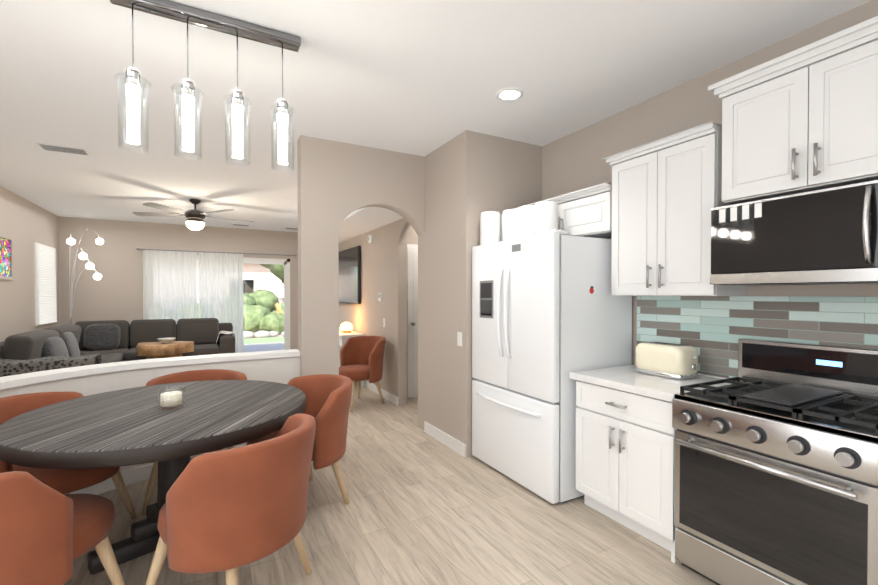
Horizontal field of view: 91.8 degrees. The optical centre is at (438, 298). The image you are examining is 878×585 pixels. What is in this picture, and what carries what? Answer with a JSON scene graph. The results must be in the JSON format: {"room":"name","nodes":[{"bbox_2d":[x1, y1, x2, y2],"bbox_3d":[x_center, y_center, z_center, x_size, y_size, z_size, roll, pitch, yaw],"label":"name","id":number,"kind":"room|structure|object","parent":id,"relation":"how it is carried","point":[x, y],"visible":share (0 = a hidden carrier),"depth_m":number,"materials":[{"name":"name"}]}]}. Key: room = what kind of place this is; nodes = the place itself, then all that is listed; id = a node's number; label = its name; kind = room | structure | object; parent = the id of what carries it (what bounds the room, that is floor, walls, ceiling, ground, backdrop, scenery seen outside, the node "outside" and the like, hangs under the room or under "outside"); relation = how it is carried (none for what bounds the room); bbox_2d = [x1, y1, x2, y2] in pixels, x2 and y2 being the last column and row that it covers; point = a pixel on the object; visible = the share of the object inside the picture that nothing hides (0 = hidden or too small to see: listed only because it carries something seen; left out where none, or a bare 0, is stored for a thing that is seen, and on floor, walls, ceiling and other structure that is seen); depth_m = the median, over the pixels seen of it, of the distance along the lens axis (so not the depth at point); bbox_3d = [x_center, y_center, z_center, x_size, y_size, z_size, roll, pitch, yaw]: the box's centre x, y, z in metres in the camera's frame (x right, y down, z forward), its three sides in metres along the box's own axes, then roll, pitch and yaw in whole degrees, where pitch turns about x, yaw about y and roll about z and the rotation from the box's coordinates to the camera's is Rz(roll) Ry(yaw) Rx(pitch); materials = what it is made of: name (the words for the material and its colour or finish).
{"room":"dining room and kitchen","nodes":[
{"label":"dining room and kitchen","id":0,"kind":"room"},
{"bbox_2d":[0,349,299,494],"bbox_3d":[-1.688,0.925,2.301,2.241,0.880,2.600,0,1,-28],"label":"wall","id":1,"kind":"structure","parent":0,"point":[280,366],"depth_m":3.14,"materials":[{"name":"white paint"}]},
{"bbox_2d":[64,381,716,584],"bbox_3d":[-1.562,1.378,3.910,5.890,0.060,11.740,0,1,-28],"label":"floor","id":2,"kind":"structure","parent":0,"point":[422,507],"depth_m":2.48,"materials":[{"name":"brown wood"}]},
{"bbox_2d":[0,471,124,584],"bbox_3d":[-1.688,0.973,1.677,0.660,0.804,0.686,0,1,23],"label":"dining chair","id":3,"kind":"object","parent":2,"relation":"on","point":[48,535],"visible":1,"depth_m":1.52,"materials":[{"name":"orange fabric"}]},
{"bbox_2d":[0,391,136,518],"bbox_3d":[-2.184,0.966,2.389,0.686,0.804,0.660,0,1,-1],"label":"dining chair","id":4,"kind":"object","parent":2,"relation":"on","point":[64,481],"visible":0.25,"depth_m":2.39,"materials":[{"name":"orange fabric"}]},
{"bbox_2d":[66,228,103,323],"bbox_3d":[-6.282,0.028,7.502,0.637,2.566,0.620,0,1,-28],"label":"arc floor lamp","id":5,"kind":"object","parent":2,"relation":"on","point":[99,240],"visible":0.88,"depth_m":7.50,"materials":[{"name":"silver metal"}]},
{"bbox_2d":[0,318,235,376],"bbox_3d":[-4.544,0.855,6.505,2.686,0.932,3.485,0,1,-28],"label":"sectional sofa","id":6,"kind":"object","parent":2,"relation":"on","point":[80,343],"visible":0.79,"depth_m":7.15,"materials":[{"name":"grey fabric"}]},
{"bbox_2d":[0,380,305,574],"bbox_3d":[-1.495,0.981,2.406,1.420,0.765,1.420,0,1,-28],"label":"dining table","id":7,"kind":"object","parent":2,"relation":"on","point":[129,426],"visible":0.71,"depth_m":2.12,"materials":[{"name":"grey wood"}]},
{"bbox_2d":[158,385,184,408],"bbox_3d":[-1.485,0.545,2.362,0.128,0.105,0.128,0,1,-28],"label":"candle","id":8,"kind":"object","parent":7,"relation":"on","point":[171,399],"visible":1,"depth_m":2.33,"materials":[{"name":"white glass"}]},
{"bbox_2d":[136,337,193,358],"bbox_3d":[-4.307,0.971,6.715,0.764,0.696,0.641,0,1,-28],"label":"coffee table","id":9,"kind":"object","parent":2,"relation":"on","point":[166,347],"visible":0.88,"depth_m":6.54,"materials":[{"name":"brown wood"}]},
{"bbox_2d":[141,369,246,514],"bbox_3d":[-1.732,0.959,3.043,0.660,0.804,0.686,0,1,-20],"label":"dining chair","id":10,"kind":"object","parent":2,"relation":"on","point":[203,375],"visible":0.12,"depth_m":3.22,"materials":[{"name":"orange fabric"}]},
{"bbox_2d":[145,413,315,584],"bbox_3d":[-0.916,0.971,1.941,0.686,0.804,0.660,0,1,18],"label":"dining chair","id":11,"kind":"object","parent":2,"relation":"on","point":[230,511],"visible":1,"depth_m":1.67,"materials":[{"name":"orange fabric"}]},
{"bbox_2d":[247,374,352,503],"bbox_3d":[-0.929,0.961,2.859,0.686,0.804,0.660,-1,1,-44],"label":"dining chair","id":12,"kind":"object","parent":2,"relation":"on","point":[328,398],"visible":0.5,"depth_m":2.76,"materials":[{"name":"orange fabric"}]},
{"bbox_2d":[339,328,365,387],"bbox_3d":[-1.560,0.918,6.807,0.380,0.800,1.300,0,1,-28],"label":"console table","id":13,"kind":"object","parent":2,"relation":"on","point":[343,338],"visible":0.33,"depth_m":6.27,"materials":[{"name":"white wood"}]},
{"bbox_2d":[340,322,352,332],"bbox_3d":[-1.432,0.439,6.587,0.200,0.160,0.200,0,1,-28],"label":"lamp","id":14,"kind":"object","parent":13,"relation":"on","point":[345,327],"visible":1,"depth_m":6.52,"materials":[{"name":"white glass"}]},
{"bbox_2d":[339,336,385,411],"bbox_3d":[-1.022,0.914,5.402,0.661,0.844,0.686,1,1,42],"label":"accent chair","id":15,"kind":"object","parent":2,"relation":"on","point":[361,358],"visible":0.96,"depth_m":5.38,"materials":[{"name":"orange fabric"}]},
{"bbox_2d":[472,229,631,503],"bbox_3d":[0.821,0.447,3.355,0.838,1.813,0.979,0,1,-28],"label":"refrigerator","id":16,"kind":"object","parent":2,"relation":"on","point":[550,312],"visible":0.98,"depth_m":2.97,"materials":[{"name":"white metal"}]},
{"bbox_2d":[480,201,556,244],"bbox_3d":[0.631,-0.581,3.406,0.351,0.275,0.686,0,1,-28],"label":"rolls","id":17,"kind":"object","parent":16,"relation":"on","point":[538,218],"visible":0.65,"depth_m":3.33,"materials":[{"name":"white paper"}]},
{"bbox_2d":[576,380,677,562],"bbox_3d":[1.322,0.944,2.633,0.702,0.835,0.670,0,1,-28],"label":"base cabinet","id":18,"kind":"object","parent":2,"relation":"on","point":[625,458],"visible":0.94,"depth_m":2.44,"materials":[{"name":"white wood"}]},
{"bbox_2d":[569,363,730,401],"bbox_3d":[1.325,0.500,2.646,0.682,0.048,0.714,0,1,-28],"label":"countertop","id":19,"kind":"structure","parent":18,"relation":"on","point":[628,378],"depth_m":2.53,"materials":[{"name":"stone"}]},
{"bbox_2d":[636,342,697,379],"bbox_3d":[1.443,0.382,2.687,0.200,0.197,0.355,0,1,-28],"label":"toaster","id":20,"kind":"object","parent":19,"relation":"on","point":[673,361],"visible":1,"depth_m":2.60,"materials":[{"name":"beige metal"}]},
{"bbox_2d":[672,338,877,584],"bbox_3d":[1.642,0.801,1.976,0.733,1.135,0.760,0,1,-28],"label":"range","id":21,"kind":"object","parent":2,"relation":"on","point":[776,462],"visible":1,"depth_m":1.85,"materials":[{"name":"silver metal"}]},
{"bbox_2d":[0,0,871,243],"bbox_3d":[-1.562,-1.237,3.882,5.890,0.550,11.740,0,1,-28],"label":"ceiling","id":22,"kind":"structure","parent":0,"point":[424,78],"depth_m":2.74,"materials":[{"name":"white paint"}]},
{"bbox_2d":[36,143,90,155],"bbox_3d":[-3.582,-1.428,4.071,0.360,0.011,0.200,0,1,-28],"label":"ceiling vent","id":23,"kind":"object","parent":22,"relation":"in","point":[64,149],"visible":0.98,"depth_m":4.05,"materials":[{"name":"white metal"}]},
{"bbox_2d":[132,199,253,229],"bbox_3d":[-3.599,-1.235,6.317,1.615,0.444,1.571,0,1,-28],"label":"ceiling fan","id":24,"kind":"object","parent":22,"relation":"hanging from","point":[194,220],"visible":1,"depth_m":6.17,"materials":[{"name":"brown wood"}]},
{"bbox_2d":[110,0,300,171],"bbox_3d":[-1.133,-1.056,2.138,0.840,0.714,0.144,0,1,-28],"label":"pendant light","id":25,"kind":"object","parent":22,"relation":"hanging from","point":[176,11],"visible":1,"depth_m":2.09,"materials":[{"name":"glass"}]},
{"bbox_2d":[496,88,523,100],"bbox_3d":[0.491,-1.417,2.957,0.190,0.010,0.190,0,1,-28],"label":"recessed light","id":26,"kind":"object","parent":22,"relation":"in","point":[509,94],"visible":1,"depth_m":2.95,"materials":[{"name":"white plastic"}]},
{"bbox_2d":[0,0,877,456],"bbox_3d":[-1.641,-0.042,3.852,5.710,2.780,11.740,0,1,-28],"label":"wall","id":27,"kind":"structure","parent":0,"point":[442,198],"depth_m":3.96,"materials":[{"name":"beige paint"}]},
{"bbox_2d":[0,234,13,279],"bbox_3d":[-5.652,-0.539,5.529,0.020,0.580,0.560,0,1,-28],"label":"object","id":28,"kind":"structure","parent":27,"relation":"in","point":[6,260],"depth_m":5.61,"materials":[{"name":"multicoloured paint"}]},
{"bbox_2d":[34,242,57,325],"bbox_3d":[-6.405,-0.229,6.955,0.052,1.290,0.940,0,1,-28],"label":"window blinds","id":29,"kind":"object","parent":27,"relation":"attached to","point":[45,285],"visible":1,"depth_m":6.86,"materials":[{"name":"white plastic"}]},
{"bbox_2d":[136,248,296,352],"bbox_3d":[-4.452,0.147,8.779,2.920,2.240,0.161,0,1,-28],"label":"sheer curtain","id":30,"kind":"object","parent":27,"relation":"hanging from","point":[169,284],"visible":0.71,"depth_m":8.52,"materials":[{"name":"grey fabric"}]},
{"bbox_2d":[197,255,289,350],"bbox_3d":[-4.515,0.206,8.895,2.680,2.180,0.080,0,1,-28],"label":"door","id":31,"kind":"structure","parent":27,"relation":"in","point":[286,285],"depth_m":9.42,"materials":[{"name":"white"}]},
{"bbox_2d":[338,246,360,303],"bbox_3d":[-1.600,-0.377,7.249,0.056,0.900,1.600,0,1,-28],"label":"wall-mounted tv","id":32,"kind":"object","parent":27,"relation":"attached to","point":[349,275],"visible":0.65,"depth_m":6.88,"materials":[{"name":"grey plastic"}]},
{"bbox_2d":[367,234,371,243],"bbox_3d":[-1.008,-0.866,6.166,0.042,0.136,0.136,0,1,-28],"label":"smoke detector","id":33,"kind":"object","parent":27,"relation":"attached to","point":[369,238],"visible":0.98,"depth_m":6.13,"materials":[{"name":"white plastic"}]},
{"bbox_2d":[356,380,397,405],"bbox_3d":[-1.710,1.258,7.514,0.015,0.105,5.019,0,1,-28],"label":"baseboard","id":34,"kind":"structure","parent":27,"relation":"attached to","point":[388,396],"depth_m":5.72,"materials":[{"name":"white wood"}]},
{"bbox_2d":[378,293,381,300],"bbox_3d":[-0.805,-0.022,5.819,0.024,0.110,0.110,0,1,-28],"label":"thermostat","id":35,"kind":"object","parent":27,"relation":"attached to","point":[379,296],"visible":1,"depth_m":5.79,"materials":[{"name":"white plastic"}]},
{"bbox_2d":[407,244,417,398],"bbox_3d":[-0.113,0.298,5.800,0.830,2.060,0.138,0,1,-28],"label":"door","id":36,"kind":"structure","parent":27,"relation":"in","point":[412,320],"depth_m":5.69,"materials":[{"name":"white wood"}]},
{"bbox_2d":[424,421,465,456],"bbox_3d":[0.041,1.295,3.968,0.014,0.105,0.775,0,1,-28],"label":"baseboard","id":37,"kind":"structure","parent":27,"relation":"attached to","point":[452,443],"depth_m":3.92,"materials":[{"name":"white wood"}]},
{"bbox_2d":[457,332,461,345],"bbox_3d":[0.179,0.350,3.708,0.008,0.120,0.075,0,1,-28],"label":"light switch","id":38,"kind":"object","parent":27,"relation":"attached to","point":[459,338],"visible":1,"depth_m":3.70,"materials":[{"name":"white plastic"}]},
{"bbox_2d":[514,183,611,238],"bbox_3d":[1.062,-0.638,3.444,0.372,0.325,1.018,0,1,-28],"label":"upper cabinet","id":39,"kind":"object","parent":27,"relation":"attached to","point":[586,212],"visible":0.31,"depth_m":3.12,"materials":[{"name":"white wood"}]},
{"bbox_2d":[602,122,745,295],"bbox_3d":[1.459,-0.491,2.712,0.372,0.943,0.724,0,1,-28],"label":"upper cabinet","id":40,"kind":"object","parent":27,"relation":"attached to","point":[666,194],"visible":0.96,"depth_m":2.56,"materials":[{"name":"white wood"}]},
{"bbox_2d":[637,296,877,377],"bbox_3d":[1.852,0.231,2.380,0.011,0.491,1.678,0,1,-28],"label":"tile backsplash","id":41,"kind":"structure","parent":27,"relation":"attached to","point":[712,330],"depth_m":2.49,"materials":[{"name":"multicoloured tile"}]},
{"bbox_2d":[716,28,877,204],"bbox_3d":[1.830,-0.788,2.005,0.391,0.567,0.734,0,1,-28],"label":"upper cabinet","id":42,"kind":"object","parent":27,"relation":"attached to","point":[802,119],"depth_m":1.92,"materials":[{"name":"white wood"}]},
{"bbox_2d":[710,180,877,285],"bbox_3d":[1.787,-0.277,2.029,0.448,0.411,0.760,0,1,-28],"label":"microwave","id":43,"kind":"object","parent":42,"relation":"attached to","point":[824,236],"visible":1,"depth_m":1.94,"materials":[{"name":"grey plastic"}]},
{"label":"outside","id":44,"kind":"structure","parent":0,"visible":0},
{"bbox_2d":[244,335,283,351],"bbox_3d":[-13.383,1.153,26.864,18.000,0.070,39.870,0,1,-28],"label":"ground","id":45,"kind":"structure","parent":44,"point":[251,343],"depth_m":11.89,"materials":[{"name":"beige concrete"}]},
{"bbox_2d":[197,298,283,337],"bbox_3d":[-7.326,0.641,15.682,18.000,1.333,4.795,0,1,-28],"label":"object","id":46,"kind":"object","parent":45,"relation":"on","point":[267,333],"depth_m":13.92,"materials":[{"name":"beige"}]},
{"bbox_2d":[197,264,283,334],"bbox_3d":[-6.229,-0.773,16.553,9.414,4.308,3.937,0,1,-28],"label":"bushes","id":47,"kind":"object","parent":45,"relation":"on","point":[250,321],"depth_m":14.96,"materials":[{"name":"green plant"}]},
{"bbox_2d":[197,262,283,297],"bbox_3d":[-12.510,-1.393,28.375,14.200,5.030,11.200,0,1,-28],"label":"neighbouring house","id":48,"kind":"structure","parent":45,"relation":"on","point":[247,285],"depth_m":23.98,"materials":[{"name":"beige paint"}]}
]}

